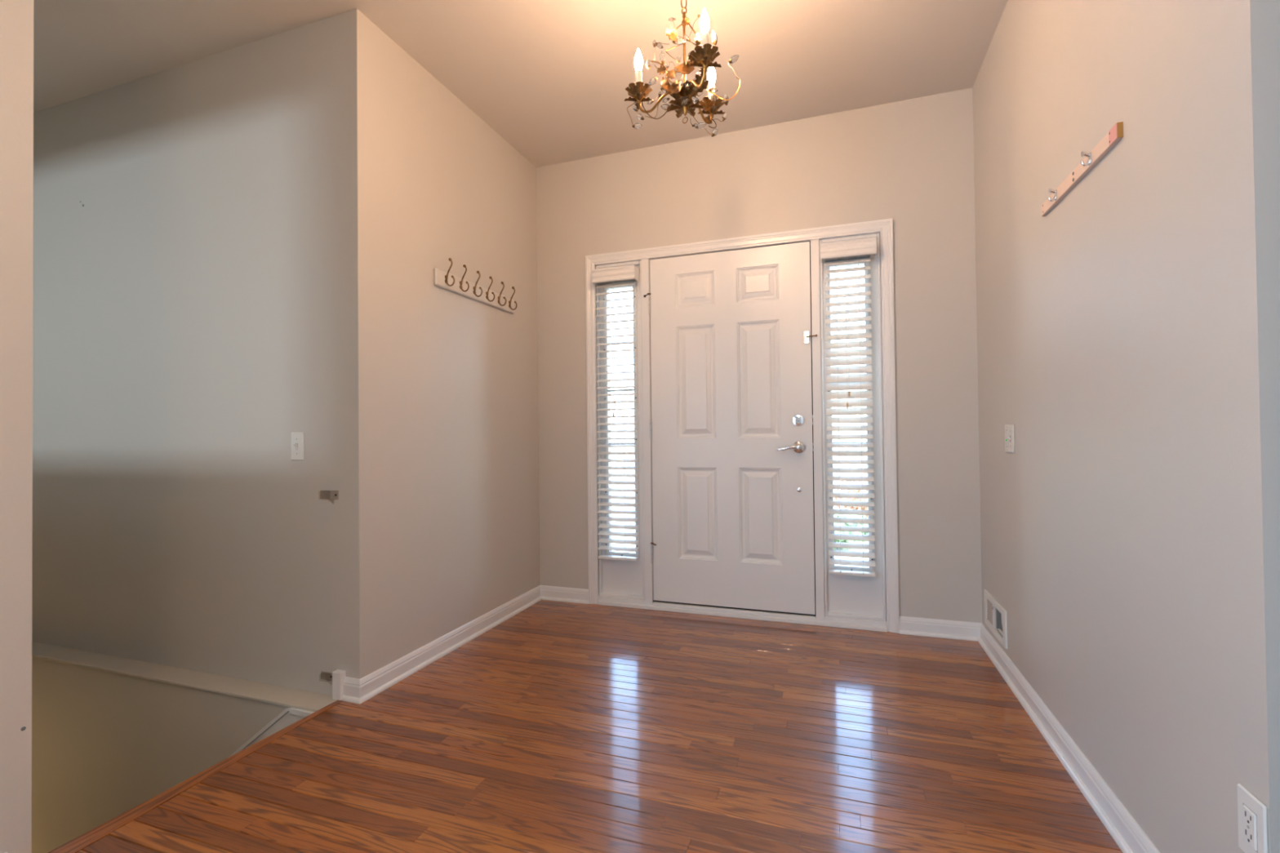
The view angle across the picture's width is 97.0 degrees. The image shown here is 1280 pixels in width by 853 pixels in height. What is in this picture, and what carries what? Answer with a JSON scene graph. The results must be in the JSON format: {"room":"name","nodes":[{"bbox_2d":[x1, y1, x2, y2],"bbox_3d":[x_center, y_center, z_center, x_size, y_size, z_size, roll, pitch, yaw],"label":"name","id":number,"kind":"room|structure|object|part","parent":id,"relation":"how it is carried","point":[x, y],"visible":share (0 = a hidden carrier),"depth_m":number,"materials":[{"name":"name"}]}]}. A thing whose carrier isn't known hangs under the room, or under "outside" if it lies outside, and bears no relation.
{"room":"entrance hall","nodes":[
{"label":"entrance hall","id":0,"kind":"room"},
{"bbox_2d":[0,0,33,852],"bbox_3d":[-2.370,1.026,-1.148,0.121,5.440,5.323,-1,-1,19],"label":"wall","id":1,"kind":"structure","parent":0,"point":[16,16],"depth_m":1.33,"materials":[{"name":"paint"}]},
{"bbox_2d":[31,657,288,852],"bbox_3d":[-3.177,2.461,2.874,4.205,2.688,0.090,-1,-1,19],"label":"wall","id":2,"kind":"structure","parent":0,"point":[104,744],"depth_m":2.57,"materials":[{"name":"paint"}]},
{"bbox_2d":[31,641,336,711],"bbox_3d":[-3.190,1.111,2.880,4.215,0.012,0.110,-1,-1,19],"label":"trim","id":3,"kind":"structure","parent":2,"relation":"on","point":[246,689],"depth_m":2.45,"materials":[{"name":"paint"}]},
{"bbox_2d":[332,669,346,700],"bbox_3d":[-1.189,1.021,2.239,0.043,0.108,0.028,-1,-1,19],"label":"block","id":4,"kind":"object","parent":3,"relation":"on","point":[339,676],"visible":0.92,"depth_m":2.23,"materials":[{"name":"paint"}]},
{"bbox_2d":[228,706,303,757],"bbox_3d":[-1.675,1.423,2.309,0.982,0.656,0.025,-1,-1,19],"label":"trim","id":5,"kind":"structure","parent":2,"relation":"attached to","point":[284,719],"depth_m":2.22,"materials":[{"name":"paint"}]},
{"bbox_2d":[288,707,314,717],"bbox_3d":[-1.283,1.098,2.175,0.144,0.023,0.028,-1,-1,19],"label":"trim","id":6,"kind":"structure","parent":2,"relation":"attached to","point":[292,711],"depth_m":2.17,"materials":[{"name":"paint"}]},
{"bbox_2d":[341,676,359,704],"bbox_3d":[-1.123,1.033,2.217,0.095,0.083,0.026,-1,-1,19],"label":"baseboard","id":7,"kind":"structure","parent":2,"relation":"attached to","point":[351,686],"depth_m":2.22,"materials":[{"name":"paint"}]},
{"bbox_3d":[-1.125,1.066,2.210,0.095,0.016,0.013,-1,-1,19],"label":"shoe moulding","id":8,"kind":"part","parent":7,"relation":"part of","materials":[{"name":"paint"}]},
{"bbox_2d":[31,15,336,695],"bbox_3d":[-3.207,1.087,3.007,4.300,5.440,0.121,-1,-1,19],"label":"wall","id":9,"kind":"structure","parent":0,"point":[184,244],"depth_m":2.54,"materials":[{"name":"paint"}]},
{"bbox_2d":[290,432,303,460],"bbox_3d":[-1.414,0.082,2.328,0.070,0.115,0.020,-1,-1,19],"label":"light switch","id":10,"kind":"object","parent":9,"relation":"attached to","point":[296,438],"visible":1,"depth_m":2.33,"materials":[{"name":"white plastic"}]},
{"bbox_2d":[333,8,539,679],"bbox_3d":[-0.936,-0.279,2.938,0.120,2.760,1.438,-1,-1,19],"label":"wall","id":11,"kind":"structure","parent":0,"point":[437,498],"depth_m":2.59,"materials":[{"name":"paint"}]},
{"bbox_2d":[48,700,342,852],"bbox_3d":[-1.321,1.086,1.795,0.075,0.031,0.927,-1,-1,19],"label":"trim","id":12,"kind":"structure","parent":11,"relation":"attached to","point":[74,846],"depth_m":1.63,"materials":[{"name":"brown wood"}]},
{"bbox_2d":[360,585,542,703],"bbox_3d":[-0.857,1.038,2.886,0.026,0.083,1.464,-1,-1,19],"label":"baseboard","id":13,"kind":"structure","parent":11,"relation":"attached to","point":[374,683],"depth_m":2.65,"materials":[{"name":"paint"}]},
{"bbox_2d":[434,257,517,313],"bbox_3d":[-0.829,-0.735,2.984,0.066,0.144,0.690,-1,-1,19],"label":"coat rack","id":14,"kind":"object","parent":11,"relation":"attached to","point":[443,279],"visible":1,"depth_m":2.93,"materials":[{"name":"paint"}]},
{"bbox_2d":[33,0,1007,167],"bbox_3d":[-1.239,-1.755,-0.223,10.200,0.120,7.960,-1,-1,19],"label":"ceiling","id":15,"kind":"structure","parent":0,"point":[551,77],"depth_m":2.50,"materials":[{"name":"beige paint"}]},
{"bbox_2d":[624,0,741,137],"bbox_3d":[0.173,-1.345,1.943,0.381,0.677,0.315,-1,-1,44],"label":"chandelier","id":16,"kind":"object","parent":15,"relation":"hanging from","point":[685,96],"visible":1,"depth_m":1.89,"materials":[{"name":"gold metal"}]},
{"bbox_3d":[-0.005,-1.269,1.961,0.029,0.080,0.029,-1,-1,19],"label":"bulb","id":17,"kind":"part","parent":16,"relation":"part of","materials":[{"name":"white glass"}]},
{"bbox_3d":[0.070,-1.109,1.934,0.162,0.059,0.008,-1,-1,19],"label":"arm","id":18,"kind":"part","parent":16,"relation":"part of","materials":[{"name":"gold metal"}]},
{"bbox_3d":[0.176,-1.106,1.832,0.008,0.064,0.157,0,-1,-21],"label":"arm","id":19,"kind":"part","parent":16,"relation":"part of","materials":[{"name":"gold metal"}]},
{"bbox_3d":[0.201,-1.264,1.764,0.029,0.080,0.029,-1,-1,19],"label":"bulb","id":20,"kind":"part","parent":16,"relation":"part of","materials":[{"name":"white glass"}]},
{"bbox_3d":[0.204,-1.101,1.963,0.008,0.067,0.154,-1,-1,45],"label":"arm","id":21,"kind":"part","parent":16,"relation":"part of","materials":[{"name":"gold metal"}]},
{"bbox_3d":[0.254,-1.255,2.017,0.029,0.080,0.029,-1,-1,19],"label":"bulb","id":22,"kind":"part","parent":16,"relation":"part of","materials":[{"name":"white glass"}]},
{"bbox_2d":[76,600,1122,852],"bbox_3d":[0.778,1.175,-0.856,5.659,0.320,7.720,-1,-1,19],"label":"floor","id":23,"kind":"structure","parent":0,"point":[561,726],"depth_m":1.80,"materials":[{"name":"brown wood"}]},
{"bbox_2d":[536,87,982,622],"bbox_3d":[0.537,-0.290,3.273,2.691,2.760,0.150,-1,-1,19],"label":"wall","id":24,"kind":"structure","parent":0,"point":[910,162],"depth_m":3.00,"materials":[{"name":"paint"}]},
{"bbox_2d":[540,585,588,604],"bbox_3d":[-0.474,1.042,3.514,0.344,0.083,0.026,-1,-1,19],"label":"baseboard","id":25,"kind":"structure","parent":24,"relation":"attached to","point":[565,594],"depth_m":3.51,"materials":[{"name":"paint"}]},
{"bbox_3d":[-0.469,1.075,3.506,0.331,0.016,0.013,-1,-1,19],"label":"shoe moulding","id":26,"kind":"part","parent":25,"relation":"part of","materials":[{"name":"paint"}]},
{"bbox_2d":[595,231,887,632],"bbox_3d":[0.513,0.032,3.240,1.618,2.078,0.202,-1,-1,19],"label":"door","id":27,"kind":"structure","parent":24,"relation":"in","point":[732,405],"depth_m":3.19,"materials":[{"name":"paint"}]},
{"bbox_2d":[595,260,644,604],"bbox_3d":[-0.112,0.032,3.447,0.298,2.050,0.076,-1,-1,19],"label":"window","id":28,"kind":"structure","parent":27,"relation":"attached to","point":[620,580],"depth_m":3.43,"materials":[{"name":"paint"}]},
{"bbox_2d":[591,264,639,561],"bbox_3d":[-0.137,-0.073,3.371,0.268,1.731,0.091,-1,-1,19],"label":"window blind","id":29,"kind":"object","parent":28,"relation":"attached to","point":[627,273],"visible":1,"depth_m":3.37,"materials":[{"name":"white plastic"}]},
{"bbox_3d":[-0.198,-0.046,3.383,0.002,1.670,0.001,-1,-1,19],"label":"ladder cord","id":30,"kind":"part","parent":29,"relation":"part of","materials":[{"name":"white fabric"}]},
{"bbox_3d":[-0.180,-0.046,3.433,0.002,1.670,0.001,-1,-1,19],"label":"ladder cord","id":31,"kind":"part","parent":29,"relation":"part of","materials":[{"name":"white fabric"}]},
{"bbox_3d":[-0.162,-0.485,3.368,0.002,0.794,0.003,-1,-1,19],"label":"lift cord","id":32,"kind":"part","parent":29,"relation":"part of","materials":[{"name":"white fabric"}]},
{"bbox_3d":[-0.153,-0.516,3.365,0.002,0.732,0.003,-1,-1,19],"label":"lift cord","id":33,"kind":"part","parent":29,"relation":"part of","materials":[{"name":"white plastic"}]},
{"bbox_3d":[-0.129,0.784,3.380,0.244,0.016,0.050,-1,-1,19],"label":"rail","id":34,"kind":"part","parent":29,"relation":"part of","materials":[{"name":"white plastic"}]},
{"bbox_3d":[-0.093,-0.048,3.347,0.002,1.670,0.001,-1,-1,19],"label":"ladder cord","id":35,"kind":"part","parent":29,"relation":"part of","materials":[{"name":"white fabric"}]},
{"bbox_3d":[-0.076,-0.047,3.397,0.002,1.670,0.001,-1,-1,19],"label":"ladder cord","id":36,"kind":"part","parent":29,"relation":"part of","materials":[{"name":"white fabric"}]},
{"bbox_3d":[-0.116,-0.041,3.441,0.222,1.662,0.012,-1,-1,19],"label":"glass frame","id":37,"kind":"part","parent":28,"relation":"part of","materials":[{"name":"glass"}]},
{"bbox_3d":[0.068,0.039,3.412,0.064,2.075,0.126,-1,-1,19],"label":"jamb post","id":38,"kind":"part","parent":27,"relation":"part of","materials":[{"name":"paint"}]},
{"bbox_3d":[0.318,-0.792,3.277,0.227,0.197,0.014,-1,-1,19],"label":"panel","id":39,"kind":"part","parent":27,"relation":"part of","materials":[{"name":"paint"}]},
{"bbox_3d":[0.324,-0.257,3.270,0.227,0.652,0.014,-1,-1,19],"label":"panel","id":40,"kind":"part","parent":27,"relation":"part of","materials":[{"name":"paint"}]},
{"bbox_3d":[0.332,0.500,3.261,0.227,0.529,0.014,-1,-1,19],"label":"panel","id":41,"kind":"part","parent":27,"relation":"part of","materials":[{"name":"paint"}]},
{"bbox_3d":[0.531,1.050,3.246,1.618,0.041,0.162,-1,-1,19],"label":"sill","id":42,"kind":"part","parent":27,"relation":"part of","materials":[{"name":"paint"}]},
{"bbox_3d":[0.656,-0.797,3.162,0.232,0.197,0.014,-1,-1,19],"label":"panel","id":43,"kind":"part","parent":27,"relation":"part of","materials":[{"name":"paint"}]},
{"bbox_3d":[0.661,-0.262,3.155,0.232,0.652,0.014,-1,-1,19],"label":"panel","id":44,"kind":"part","parent":27,"relation":"part of","materials":[{"name":"paint"}]},
{"bbox_3d":[0.669,0.495,3.145,0.232,0.529,0.014,-1,-1,19],"label":"panel","id":45,"kind":"part","parent":27,"relation":"part of","materials":[{"name":"paint"}]},
{"bbox_3d":[0.801,0.115,3.046,0.126,0.032,0.022,-1,-1,19],"label":"lever handle","id":46,"kind":"part","parent":27,"relation":"part of","materials":[{"name":"silver metal"}]},
{"bbox_3d":[0.966,0.025,3.104,0.060,2.075,0.126,-1,-1,19],"label":"jamb post","id":47,"kind":"part","parent":27,"relation":"part of","materials":[{"name":"paint"}]},
{"bbox_2d":[819,232,886,626],"bbox_3d":[1.130,0.013,3.021,0.304,2.050,0.076,-1,-1,19],"label":"window","id":48,"kind":"structure","parent":27,"relation":"attached to","point":[848,599],"depth_m":2.99,"materials":[{"name":"paint"}]},
{"bbox_2d":[820,237,876,577],"bbox_3d":[1.095,-0.092,2.949,0.268,1.731,0.091,-1,-1,19],"label":"window blind","id":49,"kind":"object","parent":48,"relation":"attached to","point":[858,251],"visible":1,"depth_m":2.96,"materials":[{"name":"white plastic"}]},
{"bbox_3d":[1.037,-0.065,2.960,0.002,1.670,0.001,-1,-1,19],"label":"ladder cord","id":50,"kind":"part","parent":49,"relation":"part of","materials":[{"name":"white fabric"}]},
{"bbox_3d":[1.072,-0.512,2.945,0.002,0.777,0.003,-1,-1,19],"label":"lift cord","id":51,"kind":"part","parent":49,"relation":"part of","materials":[{"name":"white fabric"}]},
{"bbox_3d":[1.081,-0.543,2.942,0.002,0.715,0.003,-1,-1,19],"label":"lift cord","id":52,"kind":"part","parent":49,"relation":"part of","materials":[{"name":"white fabric"}]},
{"bbox_3d":[1.106,0.765,2.957,0.226,0.016,0.050,-1,-1,19],"label":"rail","id":53,"kind":"part","parent":49,"relation":"part of","materials":[{"name":"white plastic"}]},
{"bbox_3d":[1.158,-0.066,2.974,0.002,1.670,0.001,-1,-1,19],"label":"ladder cord","id":54,"kind":"part","parent":49,"relation":"part of","materials":[{"name":"white fabric"}]},
{"bbox_3d":[1.141,-0.066,2.924,0.002,1.670,0.001,-1,-1,19],"label":"ladder cord","id":55,"kind":"part","parent":49,"relation":"part of","materials":[{"name":"white fabric"}]},
{"bbox_3d":[1.115,-0.060,3.019,0.225,1.662,0.012,-1,-1,19],"label":"glass frame","id":56,"kind":"part","parent":48,"relation":"part of","materials":[{"name":"glass"}]},
{"bbox_2d":[585,217,899,633],"bbox_3d":[0.497,0.004,3.195,1.730,2.130,0.019,-1,-1,19],"label":"trim","id":57,"kind":"structure","parent":24,"relation":"attached to","point":[884,226],"depth_m":3.04,"materials":[{"name":"paint"}]},
{"bbox_3d":[-0.294,0.016,3.465,0.058,2.130,0.019,-1,-1,19],"label":"casing","id":58,"kind":"part","parent":57,"relation":"part of","materials":[{"name":"paint"}]},
{"bbox_3d":[0.486,-1.032,3.207,1.730,0.058,0.019,-1,-1,19],"label":"head casing","id":59,"kind":"part","parent":57,"relation":"part of","materials":[{"name":"paint"}]},
{"bbox_3d":[1.288,-0.008,2.924,0.058,2.130,0.019,-1,-1,19],"label":"casing","id":60,"kind":"part","parent":57,"relation":"part of","materials":[{"name":"paint"}]},
{"bbox_2d":[898,616,982,641],"bbox_3d":[1.504,1.012,2.837,0.377,0.083,0.026,-1,-1,19],"label":"baseboard","id":61,"kind":"structure","parent":24,"relation":"attached to","point":[943,628],"depth_m":2.84,"materials":[{"name":"paint"}]},
{"bbox_3d":[1.496,1.046,2.833,0.364,0.016,0.013,-1,-1,19],"label":"shoe moulding","id":62,"kind":"part","parent":61,"relation":"part of","materials":[{"name":"paint"}]},
{"bbox_2d":[832,474,849,559],"bbox_3d":[2.894,1.376,9.850,3.800,0.300,13.850,-1,-1,19],"label":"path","id":63,"kind":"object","parent":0,"point":[834,482],"visible":0.04,"depth_m":5.95,"materials":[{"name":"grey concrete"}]},
{"bbox_2d":[833,514,868,550],"bbox_3d":[2.064,1.116,6.025,0.842,0.504,0.831,-1,-1,19],"label":"shrub","id":64,"kind":"object","parent":63,"relation":"on","point":[834,515],"visible":0.12,"depth_m":5.82,"materials":[{"name":"green plant"}]},
{"bbox_2d":[972,0,1279,852],"bbox_3d":[1.412,-0.318,1.861,0.120,2.760,1.955,-1,-1,19],"label":"wall","id":65,"kind":"structure","parent":0,"point":[1128,331],"depth_m":1.32,"materials":[{"name":"paint"}]},
{"bbox_2d":[983,589,1008,648],"bbox_3d":[1.593,0.857,2.544,0.014,0.160,0.348,-1,-1,19],"label":"air vent","id":66,"kind":"object","parent":65,"relation":"in","point":[995,615],"visible":1,"depth_m":2.53,"materials":[{"name":"white plastic"}]},
{"bbox_2d":[1004,424,1014,453],"bbox_3d":[1.495,0.049,2.304,0.020,0.115,0.116,-1,-1,19],"label":"light switch","id":67,"kind":"object","parent":65,"relation":"attached to","point":[1009,428],"visible":1,"depth_m":2.28,"materials":[{"name":"white plastic"}]},
{"bbox_2d":[977,622,1159,852],"bbox_3d":[1.353,1.002,1.855,0.026,0.083,1.981,-1,-1,19],"label":"baseboard","id":68,"kind":"structure","parent":65,"relation":"attached to","point":[1130,837],"depth_m":1.69,"materials":[{"name":"paint"}]},
{"bbox_2d":[1040,121,1123,216],"bbox_3d":[1.248,-0.723,1.639,0.034,0.041,0.537,-1,-1,19],"label":"hook rail","id":69,"kind":"object","parent":65,"relation":"attached to","point":[1115,134],"visible":1,"depth_m":1.55,"materials":[{"name":"brown wood"}]},
{"bbox_2d":[1236,783,1268,852],"bbox_3d":[1.056,0.693,0.979,0.010,0.115,0.070,-1,-1,19],"label":"wall outlet","id":70,"kind":"object","parent":65,"relation":"attached to","point":[1252,815],"visible":1,"depth_m":0.97,"materials":[{"name":"white plastic"}]},
{"bbox_2d":[1242,802,1257,852],"bbox_3d":[1.055,0.693,0.980,0.001,0.064,0.037,-1,-1,19],"label":"socket","id":71,"kind":"object","parent":70,"relation":"attached to","point":[1250,811],"depth_m":0.98,"materials":[{"name":"white plastic"}]},
{"label":"outside","id":72,"kind":"structure","parent":0,"visible":0},
{"bbox_2d":[610,447,868,560],"bbox_3d":[6.975,1.591,25.760,60.000,0.180,43.100,-1,-1,19],"label":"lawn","id":73,"kind":"structure","parent":72,"point":[613,449],"depth_m":15.56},
{"bbox_2d":[833,472,867,518],"bbox_3d":[3.033,0.940,7.194,1.118,0.858,1.138,-1,-1,19],"label":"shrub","id":74,"kind":"object","parent":73,"relation":"on","point":[853,473],"visible":0.09,"depth_m":7.20,"materials":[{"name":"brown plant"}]}
]}

